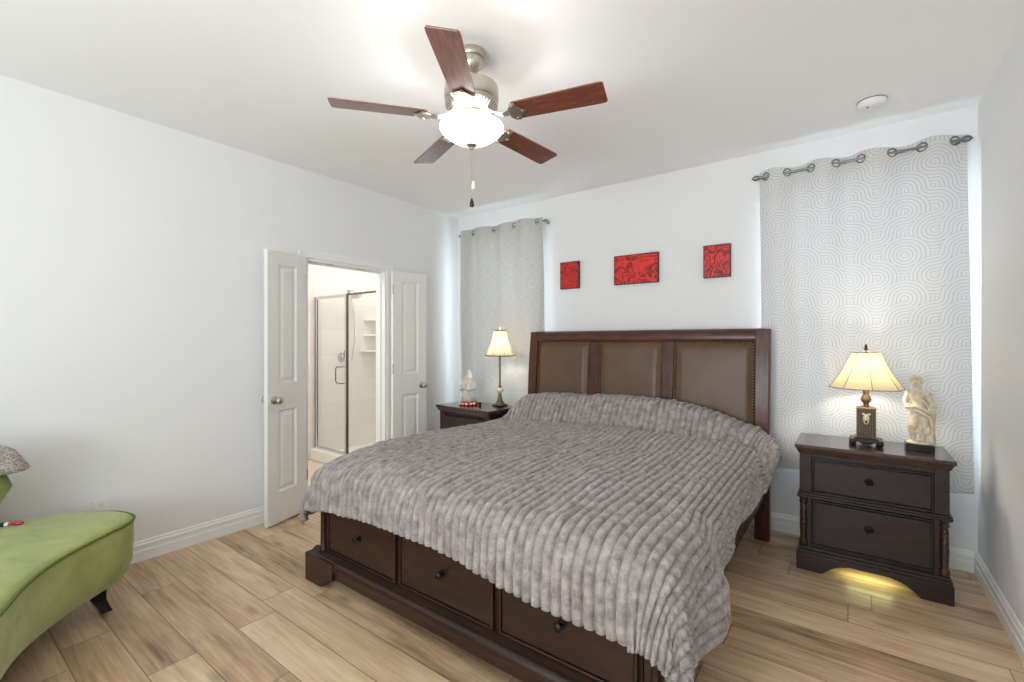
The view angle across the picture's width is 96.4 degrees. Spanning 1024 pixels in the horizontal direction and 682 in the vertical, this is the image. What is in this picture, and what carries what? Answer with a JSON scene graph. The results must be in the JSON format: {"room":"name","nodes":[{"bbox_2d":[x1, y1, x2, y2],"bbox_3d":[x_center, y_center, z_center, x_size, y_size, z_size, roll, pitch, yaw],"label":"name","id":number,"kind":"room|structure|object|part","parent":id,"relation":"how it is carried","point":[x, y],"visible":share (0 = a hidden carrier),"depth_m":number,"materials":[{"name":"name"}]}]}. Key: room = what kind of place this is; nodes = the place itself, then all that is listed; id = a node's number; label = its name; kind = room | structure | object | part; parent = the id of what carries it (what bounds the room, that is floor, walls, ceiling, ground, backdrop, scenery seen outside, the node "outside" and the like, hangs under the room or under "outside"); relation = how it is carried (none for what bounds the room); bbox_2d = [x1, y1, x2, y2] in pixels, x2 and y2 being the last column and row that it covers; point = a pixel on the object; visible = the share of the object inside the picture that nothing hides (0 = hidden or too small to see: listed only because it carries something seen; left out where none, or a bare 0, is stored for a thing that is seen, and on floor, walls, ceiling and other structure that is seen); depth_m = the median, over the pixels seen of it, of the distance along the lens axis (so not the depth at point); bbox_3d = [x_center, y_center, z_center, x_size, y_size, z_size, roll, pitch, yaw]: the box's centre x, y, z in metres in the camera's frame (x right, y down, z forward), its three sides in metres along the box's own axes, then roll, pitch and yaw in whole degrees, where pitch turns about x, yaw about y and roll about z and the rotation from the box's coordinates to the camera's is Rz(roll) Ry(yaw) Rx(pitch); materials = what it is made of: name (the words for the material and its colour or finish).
{"room":"bedroom","nodes":[
{"label":"bedroom","id":0,"kind":"room"},
{"bbox_2d":[0,75,457,541],"bbox_3d":[-2.258,-0.010,3.010,0.130,2.740,5.660,0,0,36],"label":"wall","id":1,"kind":"structure","parent":0,"point":[132,248],"depth_m":2.88,"materials":[{"name":"paint"}]},
{"bbox_2d":[93,498,108,510],"bbox_3d":[-2.410,0.990,2.688,0.008,0.116,0.074,0,0,36],"label":"wall outlet","id":2,"kind":"object","parent":1,"relation":"attached to","point":[100,505],"visible":0.59,"depth_m":2.69,"materials":[{"name":"white plastic"}]},
{"bbox_2d":[98,502,104,507],"bbox_3d":[-2.409,0.964,2.687,0.003,0.034,0.034,0,0,36],"label":"receptacle","id":3,"kind":"object","parent":2,"relation":"attached to","point":[100,504],"depth_m":2.69,"materials":[{"name":"white plastic"}]},
{"bbox_2d":[131,506,263,563],"bbox_3d":[-2.791,1.298,2.167,0.016,0.124,3.670,0,0,36],"label":"baseboard","id":4,"kind":"structure","parent":1,"relation":"attached to","point":[148,548],"depth_m":3.06,"materials":[{"name":"white paint"}]},
{"bbox_2d":[262,249,307,527],"bbox_3d":[-1.716,0.342,3.489,0.171,2.016,0.382,0,0,19],"label":"door","id":5,"kind":"structure","parent":1,"relation":"in","point":[285,277],"depth_m":3.45,"materials":[{"name":"white paint"}]},
{"bbox_3d":[-1.711,0.435,3.348,0.068,0.062,0.062,0,0,19],"label":"knob","id":6,"kind":"part","parent":5,"relation":"part of","materials":[{"name":"silver metal"}]},
{"bbox_3d":[-1.717,-0.128,3.484,0.032,0.885,0.172,0,0,19],"label":"panel","id":7,"kind":"part","parent":5,"relation":"part of","materials":[{"name":"white paint"}]},
{"bbox_3d":[-1.717,0.818,3.484,0.032,0.605,0.172,0,0,19],"label":"panel","id":8,"kind":"part","parent":5,"relation":"part of","materials":[{"name":"white paint"}]},
{"bbox_2d":[298,249,392,439],"bbox_3d":[-1.423,0.313,4.016,0.019,2.094,0.929,0,0,36],"label":"trim","id":9,"kind":"structure","parent":1,"relation":"attached to","point":[301,252],"depth_m":4.34,"materials":[{"name":"white paint"}]},
{"bbox_2d":[306,258,385,489],"bbox_3d":[-1.483,0.344,4.060,0.134,2.032,0.800,0,0,36],"label":"trim","id":10,"kind":"structure","parent":1,"relation":"attached to","point":[380,274],"depth_m":4.34,"materials":[{"name":"white paint"}]},
{"bbox_2d":[391,271,426,438],"bbox_3d":[-1.004,0.342,4.463,0.171,2.016,0.395,0,0,44],"label":"door","id":11,"kind":"structure","parent":1,"relation":"in","point":[408,290],"depth_m":4.43,"materials":[{"name":"white paint"}]},
{"bbox_3d":[-1.000,-0.128,4.466,0.032,0.885,0.185,0,0,44],"label":"panel","id":12,"kind":"part","parent":11,"relation":"part of","materials":[{"name":"white paint"}]},
{"bbox_3d":[-1.000,0.818,4.466,0.032,0.605,0.185,0,0,44],"label":"panel","id":13,"kind":"part","parent":11,"relation":"part of","materials":[{"name":"white paint"}]},
{"bbox_3d":[-0.872,0.435,4.527,0.068,0.062,0.062,0,0,44],"label":"knob","id":14,"kind":"part","parent":11,"relation":"part of","materials":[{"name":"silver metal"}]},
{"bbox_2d":[308,264,375,459],"bbox_3d":[-2.601,-0.010,4.979,0.100,2.740,3.120,0,0,36],"label":"wall","id":15,"kind":"structure","parent":0,"point":[322,280],"depth_m":5.58,"materials":[{"name":"tile"}]},
{"bbox_2d":[338,351,344,361],"bbox_3d":[-2.053,0.190,5.582,0.063,0.141,0.120,0,0,36],"label":"shower valve","id":16,"kind":"object","parent":15,"relation":"attached to","point":[341,357],"visible":0.8,"depth_m":5.57,"materials":[{"name":"silver metal"}]},
{"bbox_2d":[346,289,361,360],"bbox_3d":[-1.933,-0.198,5.630,0.201,0.884,0.124,0,0,36],"label":"handheld shower","id":17,"kind":"object","parent":15,"relation":"attached to","point":[357,296],"visible":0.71,"depth_m":5.68,"materials":[{"name":"silver metal"}]},
{"bbox_2d":[360,350,375,351],"bbox_3d":[-1.724,0.128,5.896,0.220,0.025,0.399,0,0,36],"label":"corner shelf","id":18,"kind":"object","parent":15,"relation":"attached to","point":[360,350],"visible":0.42,"depth_m":5.79,"materials":[{"name":"white plastic"}]},
{"bbox_2d":[0,0,1023,217],"bbox_3d":[-0.577,-1.420,1.676,4.420,0.080,5.810,0,0,36],"label":"ceiling","id":19,"kind":"structure","parent":0,"point":[687,83],"depth_m":2.35,"materials":[{"name":"paint"}]},
{"bbox_2d":[327,25,607,206],"bbox_3d":[-0.164,-1.010,2.210,1.242,0.737,1.206,0,0,36],"label":"ceiling fan","id":20,"kind":"object","parent":19,"relation":"hanging from","point":[471,98],"visible":1,"depth_m":2.08,"materials":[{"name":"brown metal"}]},
{"bbox_3d":[-0.602,-1.059,2.085,0.432,0.031,0.126,0,0,-14],"label":"blade","id":21,"kind":"part","parent":20,"relation":"part of","materials":[{"name":"brown wood"}]},
{"bbox_3d":[-0.415,-1.059,2.544,0.126,0.031,0.432,0,0,-32],"label":"blade","id":22,"kind":"part","parent":20,"relation":"part of","materials":[{"name":"brown wood"}]},
{"bbox_3d":[-0.223,-1.059,1.766,0.126,0.031,0.432,0,0,4],"label":"blade","id":23,"kind":"part","parent":20,"relation":"part of","materials":[{"name":"brown wood"}]},
{"bbox_3d":[-0.193,-0.981,2.186,0.303,0.095,0.303,0,0,36],"label":"lamp shade","id":24,"kind":"part","parent":20,"relation":"part of","materials":[{"name":"white glass"}]},
{"bbox_3d":[-0.183,-0.849,2.179,0.002,0.182,0.002,0,0,36],"label":"pull chain","id":25,"kind":"part","parent":20,"relation":"part of","materials":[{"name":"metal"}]},
{"bbox_3d":[0.078,-1.059,2.508,0.126,0.031,0.432,0,0,40],"label":"blade","id":26,"kind":"part","parent":20,"relation":"part of","materials":[{"name":"brown wood"}]},
{"bbox_3d":[0.197,-1.059,2.028,0.432,0.031,0.126,0,0,22],"label":"blade","id":27,"kind":"part","parent":20,"relation":"part of","materials":[{"name":"brown wood"}]},
{"bbox_2d":[857,95,886,111],"bbox_3d":[2.071,-1.360,2.635,0.139,0.040,0.139,0,0,36],"label":"smoke detector","id":28,"kind":"object","parent":19,"relation":"attached to","point":[875,102],"visible":1,"depth_m":2.60,"materials":[{"name":"plastic"}]},
{"bbox_2d":[0,459,1023,681],"bbox_3d":[-1.120,1.400,2.145,5.850,0.080,5.920,0,0,36],"label":"floor","id":29,"kind":"structure","parent":0,"point":[239,606],"depth_m":2.15,"materials":[{"name":"brown wood"}]},
{"bbox_2d":[0,475,135,679],"bbox_3d":[-2.297,0.929,1.335,1.583,0.861,2.092,0,0,36],"label":"chaise longue","id":30,"kind":"object","parent":29,"relation":"on","point":[51,566],"visible":0.98,"depth_m":1.99,"materials":[{"name":"green fabric"}]},
{"bbox_3d":[-2.863,0.708,1.496,0.482,0.419,1.609,0,0,22],"label":"backrest","id":31,"kind":"part","parent":30,"relation":"part of","materials":[{"name":"green fabric"}]},
{"bbox_2d":[0,521,23,526],"bbox_3d":[-2.412,0.868,2.161,0.168,0.020,0.020,0,0,-19],"label":"wand","id":32,"kind":"object","parent":30,"relation":"on","point":[5,524],"visible":1,"depth_m":2.17,"materials":[{"name":"red plastic"}]},
{"bbox_2d":[0,445,30,475],"bbox_3d":[-2.574,0.551,2.003,0.653,0.160,0.195,0,0,-42],"label":"pillow","id":33,"kind":"object","parent":30,"relation":"on","point":[11,461],"visible":1,"depth_m":2.14,"materials":[{"name":"grey fabric"}]},
{"bbox_2d":[0,511,131,611],"bbox_3d":[-2.297,0.891,1.335,1.557,0.046,2.066,0,0,36],"label":"seat cushion","id":34,"kind":"object","parent":30,"relation":"on","point":[29,550],"depth_m":2.02,"materials":[{"name":"green fabric"}]},
{"bbox_3d":[-2.088,1.275,2.299,0.100,0.170,0.108,0,0,36],"label":"leg","id":35,"kind":"part","parent":30,"relation":"part of","materials":[{"name":"black wood"}]},
{"bbox_2d":[310,442,375,462],"bbox_3d":[-1.476,1.301,5.298,1.326,0.132,1.068,0,0,36],"label":"shower tray","id":36,"kind":"object","parent":29,"relation":"on","point":[320,455],"visible":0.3,"depth_m":5.16,"materials":[{"name":"white ceramic"}]},
{"bbox_2d":[314,291,375,454],"bbox_3d":[-1.764,0.361,4.910,1.323,1.746,0.065,0,0,36],"label":"shower enclosure","id":37,"kind":"object","parent":36,"relation":"on","point":[346,296],"visible":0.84,"depth_m":4.99,"materials":[{"name":"silver metal"}]},
{"bbox_3d":[-2.275,0.362,5.310,0.025,1.744,0.028,0,0,36],"label":"frame post","id":38,"kind":"part","parent":37,"relation":"part of","materials":[{"name":"silver metal"}]},
{"bbox_3d":[-2.245,0.360,5.288,0.010,1.700,0.006,0,0,36],"label":"frame post","id":39,"kind":"part","parent":37,"relation":"part of","materials":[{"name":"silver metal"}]},
{"bbox_3d":[-2.020,-0.495,5.122,0.544,0.030,0.024,0,0,36],"label":"rail","id":40,"kind":"part","parent":37,"relation":"part of","materials":[{"name":"silver metal"}]},
{"bbox_3d":[-2.020,1.222,5.122,0.544,0.023,0.024,0,0,36],"label":"rail","id":41,"kind":"part","parent":37,"relation":"part of","materials":[{"name":"silver metal"}]},
{"bbox_3d":[-1.877,0.370,4.982,0.105,0.192,0.042,0,0,32],"label":"handle","id":42,"kind":"part","parent":37,"relation":"part of","materials":[{"name":"silver metal"}]},
{"bbox_3d":[-1.789,0.362,4.951,0.029,1.744,0.028,0,0,36],"label":"frame post","id":43,"kind":"part","parent":37,"relation":"part of","materials":[{"name":"silver metal"}]},
{"bbox_3d":[-1.769,0.362,4.936,0.011,1.744,0.012,0,0,36],"label":"frame post","id":44,"kind":"part","parent":37,"relation":"part of","materials":[{"name":"silver metal"}]},
{"bbox_3d":[-1.503,-0.502,4.740,0.648,0.020,0.010,0,0,36],"label":"rail","id":45,"kind":"part","parent":37,"relation":"part of","materials":[{"name":"silver metal"}]},
{"bbox_2d":[436,401,511,428],"bbox_3d":[-0.336,0.988,4.367,0.706,0.745,0.422,0,0,40],"label":"nightstand","id":46,"kind":"object","parent":29,"relation":"on","point":[452,414],"visible":0.18,"depth_m":4.24,"materials":[{"name":"brown wood"}]},
{"bbox_3d":[-0.445,0.798,4.239,0.514,0.172,0.028,0,0,40],"label":"drawer","id":47,"kind":"part","parent":46,"relation":"part of","materials":[{"name":"brown wood"}]},
{"bbox_2d":[459,369,477,405],"bbox_3d":[-0.423,0.445,4.407,0.187,0.340,0.183,0,0,12],"label":"figurine","id":48,"kind":"object","parent":46,"relation":"on","point":[467,387],"visible":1,"depth_m":4.36,"materials":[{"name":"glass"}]},
{"bbox_3d":[-0.327,0.949,4.377,0.660,0.562,0.376,0,0,40],"label":"frame","id":49,"kind":"part","parent":46,"relation":"part of","materials":[{"name":"brown wood"}]},
{"bbox_2d":[484,326,514,406],"bbox_3d":[-0.114,0.235,4.343,0.297,0.759,0.297,0,0,36],"label":"table lamp","id":50,"kind":"object","parent":46,"relation":"on","point":[499,347],"visible":1,"depth_m":4.28,"materials":[{"name":"beige fabric"}]},
{"bbox_3d":[-0.114,0.293,4.343,0.032,0.298,0.032,0,0,36],"label":"stem","id":51,"kind":"part","parent":50,"relation":"part of","materials":[{"name":"brown metal"}]},
{"bbox_3d":[-0.114,0.020,4.343,0.297,0.247,0.297,0,0,36],"label":"shade trim","id":52,"kind":"part","parent":50,"relation":"part of","materials":[{"name":"beige fabric"}]},
{"bbox_3d":[-0.114,0.468,4.343,0.072,0.050,0.072,0,0,36],"label":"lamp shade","id":53,"kind":"part","parent":50,"relation":"part of","materials":[{"name":"beige stone"}]},
{"bbox_3d":[-0.114,0.020,4.343,0.287,0.241,0.287,0,0,36],"label":"lamp shade","id":54,"kind":"part","parent":50,"relation":"part of","materials":[{"name":"beige fabric"}]},
{"bbox_2d":[305,328,771,681],"bbox_3d":[0.332,0.635,2.898,2.110,1.449,2.247,0,0,36],"label":"king bed","id":55,"kind":"object","parent":29,"relation":"on","point":[725,371],"visible":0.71,"depth_m":2.43,"materials":[{"name":"brown wood"}]},
{"bbox_3d":[-1.051,1.045,2.625,0.070,0.310,0.097,0,0,36],"label":"foot post","id":56,"kind":"part","parent":55,"relation":"part of","materials":[{"name":"brown wood"}]},
{"bbox_3d":[-0.812,1.035,2.385,0.036,0.036,0.038,0,0,36],"label":"drawer knob","id":57,"kind":"part","parent":55,"relation":"part of","materials":[{"name":"black metal"}]},
{"bbox_3d":[-0.796,1.042,2.407,0.550,0.245,0.017,0,0,36],"label":"drawer","id":58,"kind":"part","parent":55,"relation":"part of","materials":[{"name":"brown wood"}]},
{"bbox_3d":[-0.321,1.035,2.022,0.036,0.036,0.038,0,0,36],"label":"drawer knob","id":59,"kind":"part","parent":55,"relation":"part of","materials":[{"name":"black metal"}]},
{"bbox_3d":[-0.305,1.042,2.045,0.550,0.245,0.017,0,0,36],"label":"drawer","id":60,"kind":"part","parent":55,"relation":"part of","materials":[{"name":"brown wood"}]},
{"bbox_3d":[-0.279,1.042,2.071,1.810,0.305,0.060,0,0,36],"label":"footboard","id":61,"kind":"part","parent":55,"relation":"part of","materials":[{"name":"brown wood"}]},
{"bbox_3d":[0.215,0.637,4.292,0.085,1.445,0.126,0,0,36],"label":"headboard post","id":62,"kind":"part","parent":55,"relation":"part of","materials":[{"name":"brown wood"}]},
{"bbox_3d":[0.169,1.035,1.660,0.036,0.036,0.038,0,0,36],"label":"drawer knob","id":63,"kind":"part","parent":55,"relation":"part of","materials":[{"name":"black metal"}]},
{"bbox_3d":[0.447,0.389,4.091,0.527,0.772,0.066,0,0,36],"label":"leather panel","id":64,"kind":"part","parent":55,"relation":"part of","materials":[{"name":"brown leather"}]},
{"bbox_3d":[0.449,0.344,4.094,0.521,0.677,0.052,0,0,36],"label":"nailhead trim","id":65,"kind":"part","parent":55,"relation":"part of","materials":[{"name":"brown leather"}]},
{"bbox_3d":[0.186,1.042,1.682,0.550,0.245,0.017,0,0,36],"label":"drawer","id":66,"kind":"part","parent":55,"relation":"part of","materials":[{"name":"brown wood"}]},
{"bbox_3d":[0.951,0.389,3.719,0.538,0.772,0.066,0,0,36],"label":"leather panel","id":67,"kind":"part","parent":55,"relation":"part of","materials":[{"name":"brown leather"}]},
{"bbox_3d":[0.953,0.344,3.722,0.532,0.677,0.052,0,0,36],"label":"nailhead trim","id":68,"kind":"part","parent":55,"relation":"part of","materials":[{"name":"brown leather"}]},
{"bbox_3d":[0.974,0.495,3.731,1.805,1.010,0.089,0,0,36],"label":"headboard frame","id":69,"kind":"part","parent":55,"relation":"part of","materials":[{"name":"brown wood"}]},
{"bbox_3d":[0.994,-0.042,3.752,1.900,0.094,0.086,0,0,36],"label":"rail","id":70,"kind":"part","parent":55,"relation":"part of","materials":[{"name":"brown wood"}]},
{"bbox_3d":[0.473,1.045,1.499,0.070,0.310,0.097,0,0,36],"label":"foot post","id":71,"kind":"part","parent":55,"relation":"part of","materials":[{"name":"brown wood"}]},
{"bbox_3d":[1.460,0.389,3.343,0.559,0.772,0.066,0,0,36],"label":"leather panel","id":72,"kind":"part","parent":55,"relation":"part of","materials":[{"name":"brown leather"}]},
{"bbox_3d":[1.462,0.344,3.346,0.553,0.677,0.052,0,0,36],"label":"nailhead trim","id":73,"kind":"part","parent":55,"relation":"part of","materials":[{"name":"brown leather"}]},
{"bbox_3d":[1.121,1.005,2.330,0.035,0.110,1.980,0,0,36],"label":"rail","id":74,"kind":"part","parent":55,"relation":"part of","materials":[{"name":"brown wood"}]},
{"bbox_3d":[1.736,0.637,3.168,0.092,1.445,0.126,0,0,36],"label":"headboard post","id":75,"kind":"part","parent":55,"relation":"part of","materials":[{"name":"brown wood"}]},
{"bbox_3d":[0.337,0.850,2.897,1.890,0.290,1.940,0,0,36],"label":"mattress","id":76,"kind":"object","parent":55,"relation":"on","visible":0},
{"bbox_2d":[299,392,781,681],"bbox_3d":[0.256,0.795,2.865,2.279,0.751,2.163,0,0,36],"label":"blanket","id":77,"kind":"object","parent":76,"relation":"on","point":[618,517],"visible":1,"depth_m":2.03,"materials":[{"name":"grey fabric"}]},
{"bbox_2d":[795,433,956,606],"bbox_3d":[2.102,0.988,2.704,0.706,0.745,0.422,0,0,36],"label":"nightstand","id":78,"kind":"object","parent":29,"relation":"on","point":[883,511],"visible":1,"depth_m":2.54,"materials":[{"name":"brown wood"}]},
{"bbox_2d":[828,344,905,446],"bbox_3d":[2.104,0.316,2.723,0.342,0.598,0.342,0,0,-39],"label":"table lamp","id":79,"kind":"object","parent":78,"relation":"on","point":[865,371],"visible":1,"depth_m":2.67,"materials":[{"name":"beige fabric"}]},
{"bbox_3d":[2.104,0.334,2.723,0.054,0.109,0.049,0,0,36],"label":"stem","id":80,"kind":"part","parent":79,"relation":"part of","materials":[{"name":"brown metal"}]},
{"bbox_3d":[2.104,0.175,2.723,0.336,0.211,0.336,0,0,6],"label":"lamp shade","id":81,"kind":"part","parent":79,"relation":"part of","materials":[{"name":"beige fabric"}]},
{"bbox_3d":[1.988,1.055,2.550,0.044,0.043,0.020,0,0,36],"label":"drawer knob","id":82,"kind":"part","parent":78,"relation":"part of","materials":[{"name":"black metal"}]},
{"bbox_3d":[1.988,0.790,2.550,0.044,0.043,0.020,0,0,36],"label":"drawer knob","id":83,"kind":"part","parent":78,"relation":"part of","materials":[{"name":"black metal"}]},
{"bbox_3d":[2.001,1.076,2.568,0.514,0.240,0.028,0,0,36],"label":"drawer","id":84,"kind":"part","parent":78,"relation":"part of","materials":[{"name":"brown wood"}]},
{"bbox_3d":[2.001,0.798,2.568,0.514,0.172,0.028,0,0,36],"label":"drawer","id":85,"kind":"part","parent":78,"relation":"part of","materials":[{"name":"brown wood"}]},
{"bbox_3d":[2.110,0.949,2.715,0.660,0.562,0.376,0,0,36],"label":"frame","id":86,"kind":"part","parent":78,"relation":"part of","materials":[{"name":"brown wood"}]},
{"bbox_3d":[2.107,0.922,2.711,0.686,0.028,0.395,0,0,36],"label":"moulding","id":87,"kind":"part","parent":78,"relation":"part of","materials":[{"name":"brown wood"}]},
{"bbox_2d":[902,375,936,452],"bbox_3d":[2.295,0.403,2.581,0.146,0.424,0.096,0,0,36],"label":"statue","id":88,"kind":"object","parent":78,"relation":"on","point":[921,421],"visible":1,"depth_m":2.56,"materials":[{"name":"beige stone"}]},
{"bbox_3d":[2.295,0.570,2.582,0.116,0.013,0.088,0,0,36],"label":"ground plate","id":89,"kind":"part","parent":88,"relation":"part of","materials":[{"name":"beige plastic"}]},
{"bbox_2d":[458,106,977,561],"bbox_3d":[1.154,-0.010,3.928,4.270,2.740,0.130,0,0,36],"label":"wall","id":90,"kind":"structure","parent":0,"point":[675,214],"depth_m":3.67,"materials":[{"name":"paint"}]},
{"bbox_2d":[459,219,549,236],"bbox_3d":[-0.101,-1.148,4.715,1.147,0.035,0.093,0,0,36],"label":"curtain rod","id":91,"kind":"object","parent":90,"relation":"attached to","point":[547,221],"visible":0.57,"depth_m":4.42,"materials":[{"name":"metal"}]},
{"bbox_2d":[460,217,544,405],"bbox_3d":[-0.106,-0.153,4.642,1.085,2.086,0.062,0,0,36],"label":"curtain","id":92,"kind":"object","parent":91,"relation":"hanging from","point":[502,277],"visible":0.76,"depth_m":4.62,"materials":[{"name":"grey fabric"}]},
{"bbox_2d":[560,261,579,289],"bbox_3d":[0.543,-0.613,4.278,0.196,0.250,0.032,0,0,36],"label":"picture","id":93,"kind":"object","parent":90,"relation":"attached to","point":[569,271],"visible":1,"depth_m":4.26},
{"bbox_2d":[614,251,658,284],"bbox_3d":[1.056,-0.613,3.899,0.388,0.250,0.032,0,0,36],"label":"picture","id":94,"kind":"object","parent":90,"relation":"attached to","point":[640,268],"visible":1,"depth_m":3.88},
{"bbox_2d":[703,243,730,278],"bbox_3d":[1.574,-0.613,3.516,0.193,0.250,0.032,0,0,36],"label":"picture","id":95,"kind":"object","parent":90,"relation":"attached to","point":[716,258],"visible":1,"depth_m":3.50},
{"bbox_2d":[750,512,973,572],"bbox_3d":[1.059,1.298,3.908,4.106,0.124,0.016,0,0,36],"label":"baseboard","id":96,"kind":"structure","parent":90,"relation":"attached to","point":[959,559],"depth_m":3.20,"materials":[{"name":"white paint"}]},
{"bbox_2d":[752,135,973,181],"bbox_3d":[2.214,-1.172,3.002,1.147,0.035,0.099,0,0,36],"label":"curtain rod","id":97,"kind":"object","parent":90,"relation":"attached to","point":[970,137],"visible":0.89,"depth_m":2.93,"materials":[{"name":"metal"}]},
{"bbox_2d":[760,134,973,493],"bbox_3d":[2.219,-0.168,2.962,1.102,2.105,0.069,0,0,36],"label":"curtain","id":98,"kind":"object","parent":97,"relation":"hanging from","point":[873,251],"visible":0.87,"depth_m":2.90,"materials":[{"name":"fabric"}]},
{"bbox_2d":[978,21,1023,627],"bbox_3d":[1.138,-0.010,0.421,0.130,2.740,5.530,0,0,36],"label":"wall","id":99,"kind":"structure","parent":0,"point":[1001,106],"depth_m":2.24,"materials":[{"name":"paint"}]},
{"bbox_2d":[974,552,1023,664],"bbox_3d":[1.079,1.298,0.465,0.016,0.124,5.530,0,0,36],"label":"baseboard","id":100,"kind":"structure","parent":99,"relation":"attached to","point":[1012,626],"depth_m":2.21,"materials":[{"name":"white paint"}]}
]}

